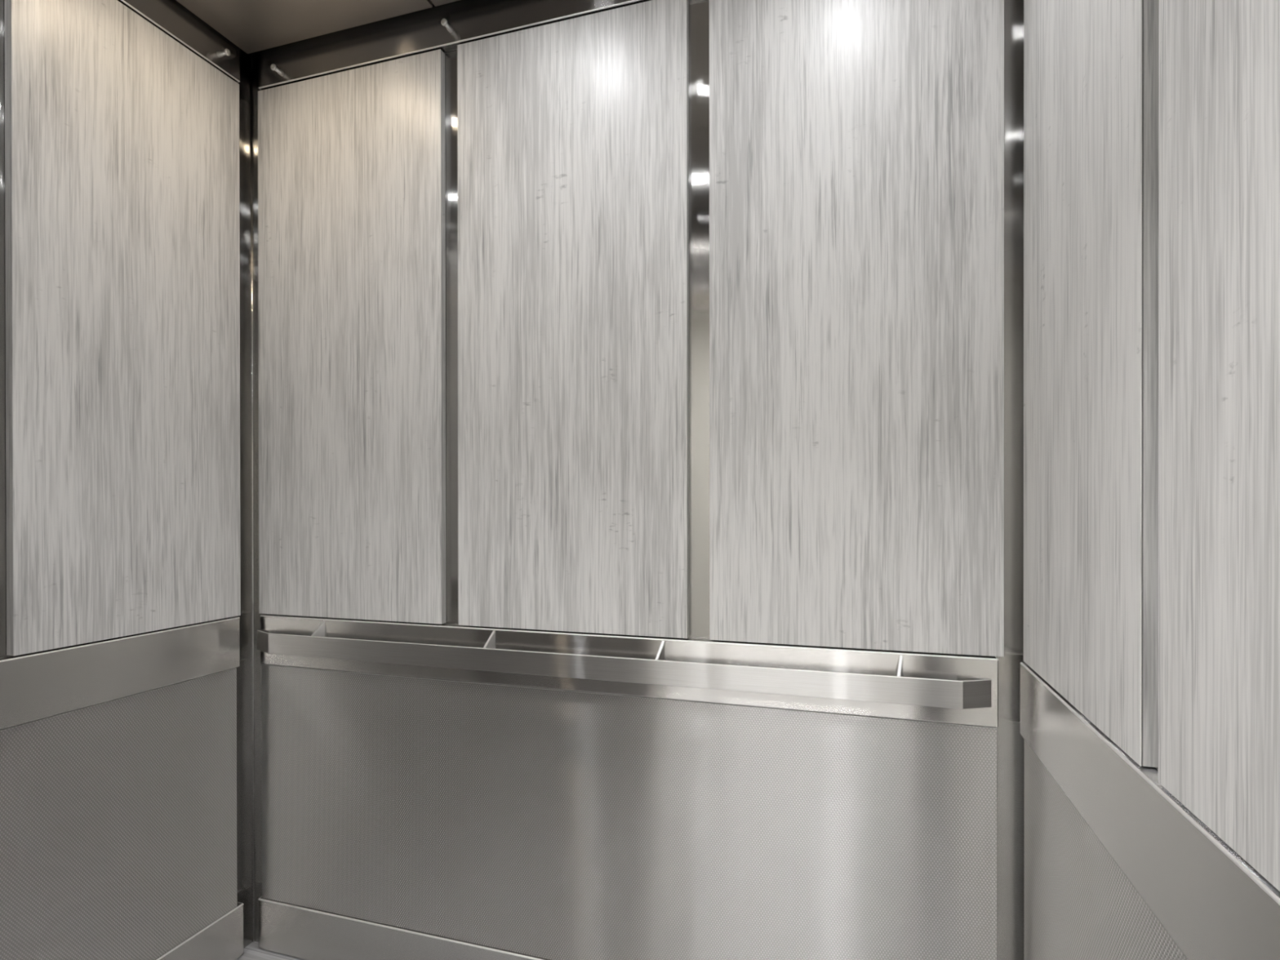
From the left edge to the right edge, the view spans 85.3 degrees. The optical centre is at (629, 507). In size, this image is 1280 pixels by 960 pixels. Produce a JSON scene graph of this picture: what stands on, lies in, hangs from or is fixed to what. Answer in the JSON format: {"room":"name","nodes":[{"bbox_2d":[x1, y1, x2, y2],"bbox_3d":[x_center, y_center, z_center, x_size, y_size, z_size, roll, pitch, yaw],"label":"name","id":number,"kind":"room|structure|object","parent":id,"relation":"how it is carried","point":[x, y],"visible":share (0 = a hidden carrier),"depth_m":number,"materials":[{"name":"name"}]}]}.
{"room":"elevator interior","nodes":[
{"label":"elevator interior","id":0,"kind":"room"},
{"bbox_2d":[0,0,253,947],"bbox_3d":[-1.323,-0.102,1.174,0.040,2.640,1.633,0,0,18],"label":"wall","id":1,"kind":"structure","parent":0,"point":[244,672],"depth_m":1.91,"materials":[{"name":"metal"}]},
{"bbox_2d":[0,667,237,959],"bbox_3d":[-1.244,0.754,1.323,0.020,0.643,1.160,0,0,18],"label":"panel","id":2,"kind":"object","parent":1,"relation":"attached to","point":[118,816],"visible":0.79,"depth_m":1.57,"materials":[{"name":"metal"}]},
{"bbox_2d":[0,617,239,729],"bbox_3d":[-1.240,0.363,1.324,0.026,0.134,1.166,0,0,18],"label":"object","id":3,"kind":"object","parent":1,"relation":"attached to","point":[39,685],"visible":0.98,"depth_m":1.55,"materials":[{"name":"metal"}]},
{"bbox_2d":[4,0,240,656],"bbox_3d":[-1.145,-0.426,1.627,0.022,1.436,0.536,0,0,18],"label":"wood panel","id":4,"kind":"object","parent":1,"relation":"attached to","point":[122,228],"visible":1,"depth_m":1.56,"materials":[{"name":"grey laminate"}]},
{"bbox_2d":[117,0,239,82],"bbox_3d":[-1.241,-1.265,1.322,0.026,0.235,1.172,0,0,18],"label":"upper wall trim","id":5,"kind":"structure","parent":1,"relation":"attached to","point":[171,17],"depth_m":1.73,"materials":[{"name":"metal"}]},
{"bbox_2d":[216,48,230,57],"bbox_3d":[-1.058,-1.182,1.806,0.038,0.016,0.016,0,0,18],"label":"stud","id":6,"kind":"object","parent":5,"relation":"attached to","point":[226,52],"visible":1,"depth_m":1.80,"materials":[{"name":"metal"}]},
{"bbox_2d":[155,902,244,959],"bbox_3d":[-1.238,1.144,1.330,0.026,0.139,1.176,0,0,18],"label":"kick plate","id":7,"kind":"object","parent":1,"relation":"attached to","point":[223,939],"visible":0.88,"depth_m":1.81,"materials":[{"name":"metal"}]},
{"bbox_2d":[235,941,306,959],"bbox_3d":[-0.377,1.243,0.897,2.011,0.050,1.673,0,0,18],"label":"floor","id":8,"kind":"structure","parent":0,"point":[251,952],"depth_m":1.89,"materials":[{"name":"grey wood"}]},
{"bbox_2d":[252,0,1024,959],"bbox_3d":[-0.130,-0.104,1.671,2.011,2.640,0.040,0,0,18],"label":"wall","id":9,"kind":"structure","parent":0,"point":[1010,742],"depth_m":1.55,"materials":[{"name":"metal"}]},
{"bbox_2d":[250,53,254,942],"bbox_3d":[-1.055,-0.094,1.943,0.005,2.620,0.005,0,0,18],"label":"trim","id":10,"kind":"structure","parent":9,"relation":"attached to","point":[251,116],"depth_m":1.94,"materials":[{"name":"metal"}]},
{"bbox_2d":[257,48,445,624],"bbox_3d":[-0.743,-0.427,1.833,0.578,1.436,0.022,0,0,18],"label":"wood panel","id":11,"kind":"object","parent":9,"relation":"attached to","point":[352,196],"visible":1,"depth_m":1.81,"materials":[{"name":"grey laminate"}]},
{"bbox_2d":[257,896,550,959],"bbox_3d":[-0.146,1.143,1.645,1.831,0.137,0.026,0,0,18],"label":"kick plate","id":12,"kind":"object","parent":9,"relation":"attached to","point":[303,932],"visible":0.78,"depth_m":1.82,"materials":[{"name":"metal"}]},
{"bbox_2d":[257,0,651,90],"bbox_3d":[-0.142,-1.267,1.637,1.832,0.235,0.026,0,0,18],"label":"upper wall trim","id":13,"kind":"structure","parent":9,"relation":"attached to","point":[422,31],"depth_m":1.75,"materials":[{"name":"metal"}]},
{"bbox_2d":[270,63,284,75],"bbox_3d":[-0.943,-1.173,1.863,0.016,0.016,0.038,0,0,18],"label":"stud","id":14,"kind":"object","parent":13,"relation":"attached to","point":[273,67],"visible":1,"depth_m":1.86,"materials":[{"name":"metal"}]},
{"bbox_2d":[440,18,453,32],"bbox_3d":[-0.447,-1.182,1.705,0.016,0.016,0.038,0,0,18],"label":"stud","id":15,"kind":"object","parent":13,"relation":"attached to","point":[444,22],"visible":1,"depth_m":1.70,"materials":[{"name":"metal"}]},
{"bbox_2d":[457,0,688,638],"bbox_3d":[-0.146,-0.427,1.642,0.580,1.436,0.022,0,0,18],"label":"wood panel","id":16,"kind":"object","parent":9,"relation":"attached to","point":[573,134],"visible":1,"depth_m":1.62,"materials":[{"name":"grey laminate"}]},
{"bbox_2d":[262,664,996,959],"bbox_3d":[-0.144,0.753,1.646,1.819,0.643,0.020,0,0,18],"label":"panel","id":17,"kind":"object","parent":9,"relation":"attached to","point":[544,823],"visible":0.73,"depth_m":1.59,"materials":[{"name":"metal"}]},
{"bbox_2d":[260,613,998,727],"bbox_3d":[-0.144,0.361,1.642,1.821,0.134,0.026,0,0,18],"label":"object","id":18,"kind":"object","parent":9,"relation":"attached to","point":[829,659],"visible":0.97,"depth_m":1.56,"materials":[{"name":"metal"}]},
{"bbox_2d":[257,620,991,709],"bbox_3d":[-0.163,0.344,1.618,1.817,0.092,0.032,0,0,18],"label":"handrail","id":19,"kind":"object","parent":18,"relation":"attached to","point":[899,689],"visible":1,"depth_m":1.54,"materials":[{"name":"metal"}]},
{"bbox_2d":[709,0,1004,657],"bbox_3d":[0.456,-0.427,1.451,0.581,1.436,0.022,0,0,18],"label":"wood panel","id":20,"kind":"object","parent":9,"relation":"attached to","point":[856,147],"visible":1,"depth_m":1.43,"materials":[{"name":"grey laminate"}]},
{"bbox_3d":[-0.379,-1.362,0.890,2.011,0.240,1.673,0,0,18],"label":"ceiling","id":21,"kind":"structure","parent":0,"visible":0},
{"bbox_2d":[176,0,432,53],"bbox_3d":[-0.851,-1.233,1.488,0.576,0.020,0.626,0,0,18],"label":"ceiling panel","id":22,"kind":"object","parent":21,"relation":"attached to","point":[252,26],"visible":1,"depth_m":1.73,"materials":[{"name":"metal"}]},
{"bbox_2d":[430,0,459,6],"bbox_3d":[-0.256,-1.233,1.298,0.659,0.020,0.626,0,0,18],"label":"ceiling panel","id":23,"kind":"object","parent":21,"relation":"attached to","point":[436,2],"visible":1,"depth_m":1.68,"materials":[{"name":"metal"}]},
{"bbox_3d":[0.554,-0.102,0.575,0.040,2.640,1.633,0,0,18],"label":"wall","id":24,"kind":"structure","parent":0,"visible":0},
{"bbox_2d":[1023,0,1159,767],"bbox_3d":[0.672,-0.426,1.046,0.022,1.436,0.559,0,0,18],"label":"wood panel","id":25,"kind":"object","parent":24,"relation":"attached to","point":[1091,67],"visible":0.93,"depth_m":0.94,"materials":[{"name":"grey laminate"}]},
{"bbox_2d":[1024,739,1187,959],"bbox_3d":[0.580,0.756,0.754,0.020,0.639,1.185,0,0,18],"label":"panel","id":26,"kind":"object","parent":24,"relation":"attached to","point":[1079,904],"visible":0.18,"depth_m":1.04,"materials":[{"name":"metal"}]},
{"bbox_2d":[1020,662,1279,959],"bbox_3d":[0.578,0.365,0.757,0.026,0.138,1.192,0,0,18],"label":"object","id":27,"kind":"object","parent":24,"relation":"attached to","point":[1214,904],"visible":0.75,"depth_m":0.73,"materials":[{"name":"metal"}]},
{"bbox_2d":[1158,0,1279,891],"bbox_3d":[0.485,-0.425,0.461,0.022,1.436,0.576,0,0,18],"label":"wood panel","id":28,"kind":"object","parent":24,"relation":"attached to","point":[1219,117],"visible":1,"depth_m":0.61,"materials":[{"name":"grey laminate"}]}
]}

